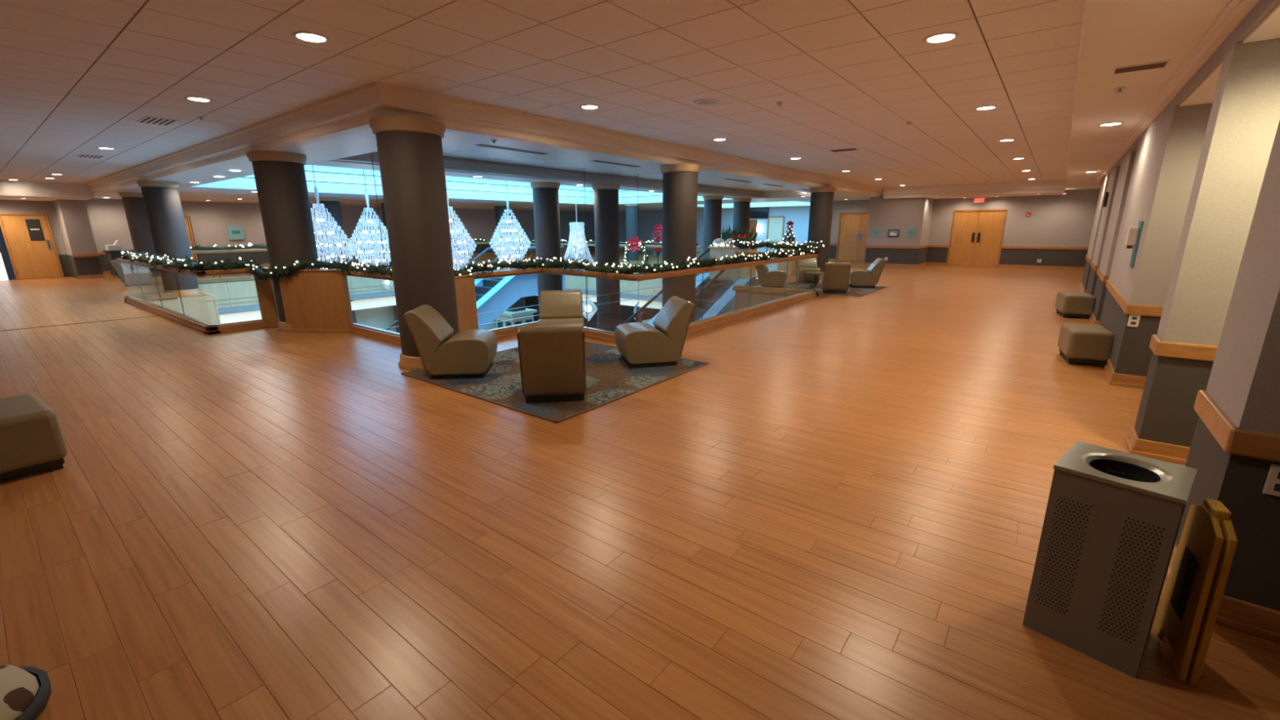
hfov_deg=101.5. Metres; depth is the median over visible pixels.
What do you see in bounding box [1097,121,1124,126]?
recessed light
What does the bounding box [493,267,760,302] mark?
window
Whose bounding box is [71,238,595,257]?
trim
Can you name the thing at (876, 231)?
wall sign
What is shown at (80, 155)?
ceiling vent
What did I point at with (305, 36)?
recessed light
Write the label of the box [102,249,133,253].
countertop
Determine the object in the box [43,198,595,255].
wall
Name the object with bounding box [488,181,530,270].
chandelier
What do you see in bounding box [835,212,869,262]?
door
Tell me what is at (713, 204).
column
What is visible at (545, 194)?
column
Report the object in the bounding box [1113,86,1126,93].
sprinkler
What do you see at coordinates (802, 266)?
lounge chair
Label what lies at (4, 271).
window
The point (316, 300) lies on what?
wood panel
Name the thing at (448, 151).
ceiling
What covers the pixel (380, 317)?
wall
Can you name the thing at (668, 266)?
garland
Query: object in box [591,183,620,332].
column
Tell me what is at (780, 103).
sprinkler
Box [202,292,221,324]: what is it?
trim
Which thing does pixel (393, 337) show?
glass railing
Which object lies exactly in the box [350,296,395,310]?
light
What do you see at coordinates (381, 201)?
column
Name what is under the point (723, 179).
air vent
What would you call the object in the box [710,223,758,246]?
flower arrangement
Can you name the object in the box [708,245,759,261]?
planter
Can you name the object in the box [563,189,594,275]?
chandelier
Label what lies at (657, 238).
flower spray
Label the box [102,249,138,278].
desk
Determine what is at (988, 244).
door
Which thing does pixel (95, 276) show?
baseboard
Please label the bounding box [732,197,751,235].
column
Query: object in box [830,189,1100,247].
wall
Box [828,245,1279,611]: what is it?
wall
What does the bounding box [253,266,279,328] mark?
wood panel
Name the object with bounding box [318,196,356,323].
column
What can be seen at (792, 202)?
window
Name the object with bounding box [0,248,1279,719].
floor
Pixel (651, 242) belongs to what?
garland
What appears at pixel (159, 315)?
trim
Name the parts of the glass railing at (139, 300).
cap rail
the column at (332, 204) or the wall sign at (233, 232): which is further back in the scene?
the wall sign at (233, 232)
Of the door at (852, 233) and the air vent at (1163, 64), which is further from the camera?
the door at (852, 233)
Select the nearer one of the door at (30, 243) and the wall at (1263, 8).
the wall at (1263, 8)
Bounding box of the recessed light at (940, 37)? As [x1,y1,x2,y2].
[922,31,959,44]
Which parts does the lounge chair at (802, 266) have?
backrest, seat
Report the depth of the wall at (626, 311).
23.18 m
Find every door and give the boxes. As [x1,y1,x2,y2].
[0,213,64,279]
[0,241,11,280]
[183,215,198,262]
[765,216,784,252]
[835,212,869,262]
[946,208,1008,267]
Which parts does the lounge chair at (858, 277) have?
seat, backrest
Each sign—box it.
[226,226,244,239]
[872,227,881,237]
[906,227,915,237]
[973,197,985,203]
[1153,498,1237,685]
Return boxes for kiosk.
[496,297,537,328]
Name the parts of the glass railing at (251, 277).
cap rail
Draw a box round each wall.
[0,200,189,216]
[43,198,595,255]
[57,239,595,278]
[220,291,496,332]
[524,288,660,328]
[618,205,809,252]
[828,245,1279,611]
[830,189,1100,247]
[840,196,1009,213]
[1087,38,1279,435]
[1099,0,1279,185]
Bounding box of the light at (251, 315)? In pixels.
[218,310,262,323]
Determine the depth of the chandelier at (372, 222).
12.74 m
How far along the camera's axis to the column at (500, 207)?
23.68 m
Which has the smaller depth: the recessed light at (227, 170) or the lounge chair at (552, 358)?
the lounge chair at (552, 358)
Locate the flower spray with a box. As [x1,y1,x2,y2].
[652,223,662,266]
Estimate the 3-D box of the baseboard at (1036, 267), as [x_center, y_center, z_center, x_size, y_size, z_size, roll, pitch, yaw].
[11.384,-3.834,21.013,10.181,0.120,2.260,11,18,37]
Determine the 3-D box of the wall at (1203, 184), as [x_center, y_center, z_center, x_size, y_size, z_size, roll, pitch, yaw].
[8.341,-2.264,8.283,1.305,1.835,27.000,11,18,37]
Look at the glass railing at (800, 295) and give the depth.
9.51 m
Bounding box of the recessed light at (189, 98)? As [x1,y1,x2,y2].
[183,96,213,102]
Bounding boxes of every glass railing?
[115,256,266,334]
[191,241,490,283]
[342,269,400,345]
[473,266,644,343]
[490,241,702,275]
[631,251,820,333]
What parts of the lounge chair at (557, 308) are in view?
seat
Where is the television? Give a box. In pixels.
[749,207,768,218]
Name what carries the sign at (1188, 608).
on the floor
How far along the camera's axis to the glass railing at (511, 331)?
7.62 m
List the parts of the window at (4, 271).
pane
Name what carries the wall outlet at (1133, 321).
attached to the wall at (1166, 414)
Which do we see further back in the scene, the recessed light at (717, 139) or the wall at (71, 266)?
the wall at (71, 266)
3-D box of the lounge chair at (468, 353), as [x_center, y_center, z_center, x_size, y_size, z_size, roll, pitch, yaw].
[-2.046,-0.221,5.763,0.830,0.739,0.573,-2,14,-5]
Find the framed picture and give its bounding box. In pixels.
[887,229,899,236]
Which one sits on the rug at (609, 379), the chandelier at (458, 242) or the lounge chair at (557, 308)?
the lounge chair at (557, 308)
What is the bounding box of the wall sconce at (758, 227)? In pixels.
[756,225,760,232]
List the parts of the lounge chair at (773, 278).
backrest, seat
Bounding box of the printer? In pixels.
[105,240,123,250]
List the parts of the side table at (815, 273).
stem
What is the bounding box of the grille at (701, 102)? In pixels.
[697,100,715,104]
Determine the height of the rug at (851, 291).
0.010 m
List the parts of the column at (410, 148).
moulding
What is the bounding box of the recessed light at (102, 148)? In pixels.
[96,146,115,149]
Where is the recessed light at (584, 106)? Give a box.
[579,104,599,109]
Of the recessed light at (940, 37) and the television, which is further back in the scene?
the television
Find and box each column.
[118,192,162,281]
[136,180,203,297]
[245,150,319,332]
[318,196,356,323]
[368,115,459,370]
[378,199,399,333]
[493,202,512,260]
[529,182,562,319]
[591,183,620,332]
[624,203,639,260]
[660,163,700,322]
[702,195,723,261]
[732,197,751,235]
[807,186,836,279]
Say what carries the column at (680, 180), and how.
on the floor
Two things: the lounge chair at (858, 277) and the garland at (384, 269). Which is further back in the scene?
the lounge chair at (858, 277)
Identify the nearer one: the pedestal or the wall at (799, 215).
the pedestal
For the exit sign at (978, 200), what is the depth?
19.79 m
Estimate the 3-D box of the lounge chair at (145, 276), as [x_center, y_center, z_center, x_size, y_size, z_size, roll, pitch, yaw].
[-14.904,-2.572,15.374,0.830,0.739,0.573,-13,19,-40]
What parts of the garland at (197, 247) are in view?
stem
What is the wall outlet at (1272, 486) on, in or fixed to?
attached to the wall at (1166, 414)
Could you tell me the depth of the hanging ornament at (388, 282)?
8.89 m
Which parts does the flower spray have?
pot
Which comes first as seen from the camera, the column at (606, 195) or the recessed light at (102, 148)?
the recessed light at (102, 148)
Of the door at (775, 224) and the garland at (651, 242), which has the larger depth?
the door at (775, 224)
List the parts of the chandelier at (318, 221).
stem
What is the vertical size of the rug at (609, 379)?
0.010 m
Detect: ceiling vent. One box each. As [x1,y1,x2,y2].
[77,154,105,158]
[137,115,179,125]
[828,147,859,151]
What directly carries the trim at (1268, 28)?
attached to the wall at (1263, 8)
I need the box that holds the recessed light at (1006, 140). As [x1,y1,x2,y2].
[998,138,1015,141]
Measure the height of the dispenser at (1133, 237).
0.460 m
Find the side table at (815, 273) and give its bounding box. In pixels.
[806,271,823,287]
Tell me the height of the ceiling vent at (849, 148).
0.013 m
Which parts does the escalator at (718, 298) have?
skirt trim, skirt trim, handrail, handrail, landing plate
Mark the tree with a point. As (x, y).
(790, 224)
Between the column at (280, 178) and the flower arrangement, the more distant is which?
the flower arrangement
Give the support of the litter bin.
on the floor
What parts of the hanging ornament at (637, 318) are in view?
cord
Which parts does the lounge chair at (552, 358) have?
seat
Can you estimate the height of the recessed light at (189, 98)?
0.010 m
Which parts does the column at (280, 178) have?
moulding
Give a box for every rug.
[400,341,709,423]
[782,281,887,297]
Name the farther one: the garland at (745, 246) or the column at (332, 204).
the column at (332, 204)
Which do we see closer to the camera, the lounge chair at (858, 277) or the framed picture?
the lounge chair at (858, 277)
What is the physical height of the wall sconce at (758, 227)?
0.408 m
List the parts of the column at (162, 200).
moulding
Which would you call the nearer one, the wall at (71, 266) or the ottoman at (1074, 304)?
the ottoman at (1074, 304)
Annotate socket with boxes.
[1130,316,1137,324]
[1273,471,1279,491]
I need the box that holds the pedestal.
[777,248,795,275]
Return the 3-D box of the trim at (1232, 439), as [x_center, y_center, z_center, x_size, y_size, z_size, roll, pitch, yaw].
[9.352,-1.728,9.877,1.198,0.100,21.572,11,18,37]
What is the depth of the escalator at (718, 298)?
15.01 m
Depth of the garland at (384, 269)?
7.93 m
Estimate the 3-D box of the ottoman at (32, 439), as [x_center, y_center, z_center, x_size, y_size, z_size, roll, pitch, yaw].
[-4.346,0.548,3.472,0.720,0.420,0.620,9,17,33]
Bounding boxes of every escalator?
[203,245,566,330]
[381,248,757,332]
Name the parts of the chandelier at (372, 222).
stem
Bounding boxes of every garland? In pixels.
[118,248,250,279]
[190,240,366,253]
[240,254,392,283]
[386,238,486,244]
[453,253,638,281]
[515,239,698,245]
[635,243,822,275]
[725,235,824,252]
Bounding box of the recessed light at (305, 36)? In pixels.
[291,31,330,43]
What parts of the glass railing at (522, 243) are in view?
cap rail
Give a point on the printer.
(108, 247)
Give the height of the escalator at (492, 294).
5.540 m
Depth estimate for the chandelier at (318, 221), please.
10.50 m
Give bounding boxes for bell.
[1102,191,1109,207]
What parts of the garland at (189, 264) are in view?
stem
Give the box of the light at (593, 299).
[582,293,596,302]
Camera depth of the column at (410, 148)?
5.68 m
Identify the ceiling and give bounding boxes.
[0,0,1084,187]
[442,145,789,191]
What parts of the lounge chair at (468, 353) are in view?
backrest, seat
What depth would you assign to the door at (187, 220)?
20.86 m
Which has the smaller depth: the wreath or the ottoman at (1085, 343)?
the ottoman at (1085, 343)
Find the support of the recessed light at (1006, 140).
in the ceiling at (77, 77)
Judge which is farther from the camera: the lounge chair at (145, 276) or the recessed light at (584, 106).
the lounge chair at (145, 276)
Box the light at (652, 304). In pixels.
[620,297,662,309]
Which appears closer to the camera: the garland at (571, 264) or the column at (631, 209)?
the garland at (571, 264)
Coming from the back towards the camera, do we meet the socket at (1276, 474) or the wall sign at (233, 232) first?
the wall sign at (233, 232)
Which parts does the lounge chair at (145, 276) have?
backrest, seat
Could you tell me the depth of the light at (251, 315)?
17.01 m
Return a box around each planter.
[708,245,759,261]
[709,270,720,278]
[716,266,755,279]
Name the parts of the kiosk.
panel, panel, post, cornice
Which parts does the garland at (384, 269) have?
stem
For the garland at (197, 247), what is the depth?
16.39 m
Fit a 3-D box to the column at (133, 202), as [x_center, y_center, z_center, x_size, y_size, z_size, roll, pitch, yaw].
[-15.512,-3.834,16.418,0.770,2.680,0.770,11,18,37]
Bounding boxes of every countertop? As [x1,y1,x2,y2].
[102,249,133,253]
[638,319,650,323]
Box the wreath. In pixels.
[623,235,649,272]
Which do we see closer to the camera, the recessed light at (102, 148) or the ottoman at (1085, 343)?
the ottoman at (1085, 343)
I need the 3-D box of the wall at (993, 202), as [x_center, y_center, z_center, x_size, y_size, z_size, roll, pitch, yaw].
[11.405,-6.440,21.543,6.353,0.590,0.354,13,19,43]
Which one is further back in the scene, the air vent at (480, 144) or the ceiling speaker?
the air vent at (480, 144)
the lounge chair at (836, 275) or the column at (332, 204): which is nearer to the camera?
the lounge chair at (836, 275)
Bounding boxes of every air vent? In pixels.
[475,143,549,155]
[591,160,639,167]
[723,178,751,182]
[761,183,785,186]
[1111,59,1170,74]
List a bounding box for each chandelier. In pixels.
[311,164,356,269]
[347,169,391,280]
[444,175,476,270]
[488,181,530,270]
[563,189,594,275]
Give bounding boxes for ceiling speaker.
[693,98,719,105]
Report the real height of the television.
0.860 m
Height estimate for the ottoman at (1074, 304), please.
0.400 m
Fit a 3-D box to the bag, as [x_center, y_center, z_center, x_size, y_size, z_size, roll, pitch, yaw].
[-2.192,1.139,1.621,0.490,0.160,0.490,2,14,8]
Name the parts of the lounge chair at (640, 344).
seat, backrest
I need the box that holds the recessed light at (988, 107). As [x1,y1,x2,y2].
[973,105,998,110]
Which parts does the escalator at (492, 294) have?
skirt trim, skirt trim, handrail, handrail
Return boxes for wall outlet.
[1127,315,1140,327]
[1262,464,1279,496]
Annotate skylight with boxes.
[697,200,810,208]
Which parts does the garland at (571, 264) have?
stem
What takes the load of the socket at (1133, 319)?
attached to the wall outlet at (1133, 321)
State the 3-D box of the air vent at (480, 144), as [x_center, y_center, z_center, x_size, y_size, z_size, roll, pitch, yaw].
[-1.832,-3.064,7.627,0.140,0.011,1.240,11,18,37]
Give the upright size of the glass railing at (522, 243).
0.970 m
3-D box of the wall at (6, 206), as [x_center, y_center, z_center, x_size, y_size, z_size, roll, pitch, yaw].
[-20.439,-4.287,18.174,0.800,2.750,7.700,11,18,37]
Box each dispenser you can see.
[1124,221,1143,267]
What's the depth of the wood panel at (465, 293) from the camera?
7.01 m
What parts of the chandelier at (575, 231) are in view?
stem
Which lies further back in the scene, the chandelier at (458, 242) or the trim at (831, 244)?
the trim at (831, 244)
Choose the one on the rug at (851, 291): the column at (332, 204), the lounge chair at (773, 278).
the lounge chair at (773, 278)
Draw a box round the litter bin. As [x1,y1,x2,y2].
[1022,440,1197,678]
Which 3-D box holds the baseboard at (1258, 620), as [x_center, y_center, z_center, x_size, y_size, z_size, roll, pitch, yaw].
[9.357,-1.044,10.051,1.213,0.120,21.588,11,18,37]
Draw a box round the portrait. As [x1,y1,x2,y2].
[748,219,757,242]
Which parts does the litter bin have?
lid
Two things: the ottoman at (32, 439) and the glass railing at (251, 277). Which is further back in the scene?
the glass railing at (251, 277)
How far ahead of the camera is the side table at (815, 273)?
13.88 m
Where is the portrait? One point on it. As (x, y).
(753, 223)
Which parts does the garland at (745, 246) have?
stem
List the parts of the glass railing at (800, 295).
cap rail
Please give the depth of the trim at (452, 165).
12.19 m
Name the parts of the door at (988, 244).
push plate, push plate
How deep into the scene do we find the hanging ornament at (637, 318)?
14.56 m
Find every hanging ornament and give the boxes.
[370,152,393,290]
[582,167,597,320]
[633,188,643,322]
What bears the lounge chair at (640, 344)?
on the rug at (609, 379)
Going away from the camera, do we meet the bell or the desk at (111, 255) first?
the bell
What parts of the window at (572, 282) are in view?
panel, panel, panel, panel, panel, panel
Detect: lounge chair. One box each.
[110,259,152,286]
[403,304,497,379]
[516,324,586,403]
[537,289,583,326]
[614,296,694,368]
[755,264,786,288]
[795,257,820,283]
[821,262,850,293]
[848,257,886,288]
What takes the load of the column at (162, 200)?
on the floor
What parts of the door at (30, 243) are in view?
push plate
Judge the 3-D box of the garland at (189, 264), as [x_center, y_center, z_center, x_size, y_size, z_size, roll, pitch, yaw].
[-8.928,-1.898,9.932,6.425,0.438,0.869,11,18,37]
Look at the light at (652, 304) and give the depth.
19.25 m
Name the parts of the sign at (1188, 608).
panel, hinge handle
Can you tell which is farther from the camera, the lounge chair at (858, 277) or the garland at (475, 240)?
the garland at (475, 240)
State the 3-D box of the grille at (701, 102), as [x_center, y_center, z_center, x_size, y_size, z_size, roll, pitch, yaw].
[0.774,-3.005,6.093,0.200,0.004,0.200,11,18,37]
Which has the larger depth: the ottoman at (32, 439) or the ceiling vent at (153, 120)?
the ceiling vent at (153, 120)
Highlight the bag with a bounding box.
[0,665,51,719]
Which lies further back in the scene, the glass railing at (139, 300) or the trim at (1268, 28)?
the glass railing at (139, 300)
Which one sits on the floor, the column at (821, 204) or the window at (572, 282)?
the column at (821, 204)
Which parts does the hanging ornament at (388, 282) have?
cord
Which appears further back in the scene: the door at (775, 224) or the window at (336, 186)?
the door at (775, 224)
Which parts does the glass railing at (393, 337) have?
cap rail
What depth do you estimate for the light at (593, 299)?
20.73 m
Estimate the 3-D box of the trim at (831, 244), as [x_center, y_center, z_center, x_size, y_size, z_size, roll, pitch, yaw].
[11.380,-4.518,20.840,10.165,0.100,2.245,11,18,37]
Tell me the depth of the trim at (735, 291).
13.48 m
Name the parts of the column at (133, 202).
moulding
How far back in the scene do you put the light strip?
20.61 m
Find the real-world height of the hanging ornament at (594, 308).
3.630 m
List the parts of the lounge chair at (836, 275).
seat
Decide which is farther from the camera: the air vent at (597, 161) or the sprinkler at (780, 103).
the air vent at (597, 161)
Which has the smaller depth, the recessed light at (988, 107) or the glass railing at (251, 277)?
the recessed light at (988, 107)
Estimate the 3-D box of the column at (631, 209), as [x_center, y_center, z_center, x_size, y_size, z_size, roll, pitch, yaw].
[-0.370,-3.976,25.992,0.700,7.280,0.700,11,18,37]
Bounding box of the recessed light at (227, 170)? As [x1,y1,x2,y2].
[226,169,243,171]
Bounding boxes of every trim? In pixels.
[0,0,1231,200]
[3,315,159,330]
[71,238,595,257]
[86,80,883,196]
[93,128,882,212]
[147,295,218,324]
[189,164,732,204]
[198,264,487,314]
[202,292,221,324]
[333,151,764,198]
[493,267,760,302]
[734,290,736,311]
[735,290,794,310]
[830,243,1088,249]
[1085,254,1279,462]
[1095,0,1259,181]
[1179,4,1279,106]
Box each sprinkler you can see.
[776,101,783,106]
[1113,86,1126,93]
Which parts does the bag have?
dark trim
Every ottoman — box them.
[0,394,67,479]
[1054,291,1095,319]
[1057,322,1114,367]
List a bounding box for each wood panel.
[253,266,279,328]
[278,269,353,333]
[454,273,478,332]
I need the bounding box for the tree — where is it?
[779,220,797,244]
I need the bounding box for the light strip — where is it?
[244,169,662,197]
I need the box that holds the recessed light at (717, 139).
[711,137,727,141]
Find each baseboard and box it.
[77,247,595,279]
[828,258,1084,271]
[1079,281,1279,643]
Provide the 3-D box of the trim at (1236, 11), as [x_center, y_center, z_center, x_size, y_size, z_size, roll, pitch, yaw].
[6.984,-3.121,7.452,0.105,0.050,17.200,11,18,37]
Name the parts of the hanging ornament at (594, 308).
cord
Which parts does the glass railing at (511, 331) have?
cap rail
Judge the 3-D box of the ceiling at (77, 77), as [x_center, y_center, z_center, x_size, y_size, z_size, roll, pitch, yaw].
[-3.136,-5.228,14.733,23.920,0.100,23.900,11,18,37]
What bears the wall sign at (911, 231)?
attached to the wall at (1067, 220)
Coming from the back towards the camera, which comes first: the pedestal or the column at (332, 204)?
the column at (332, 204)

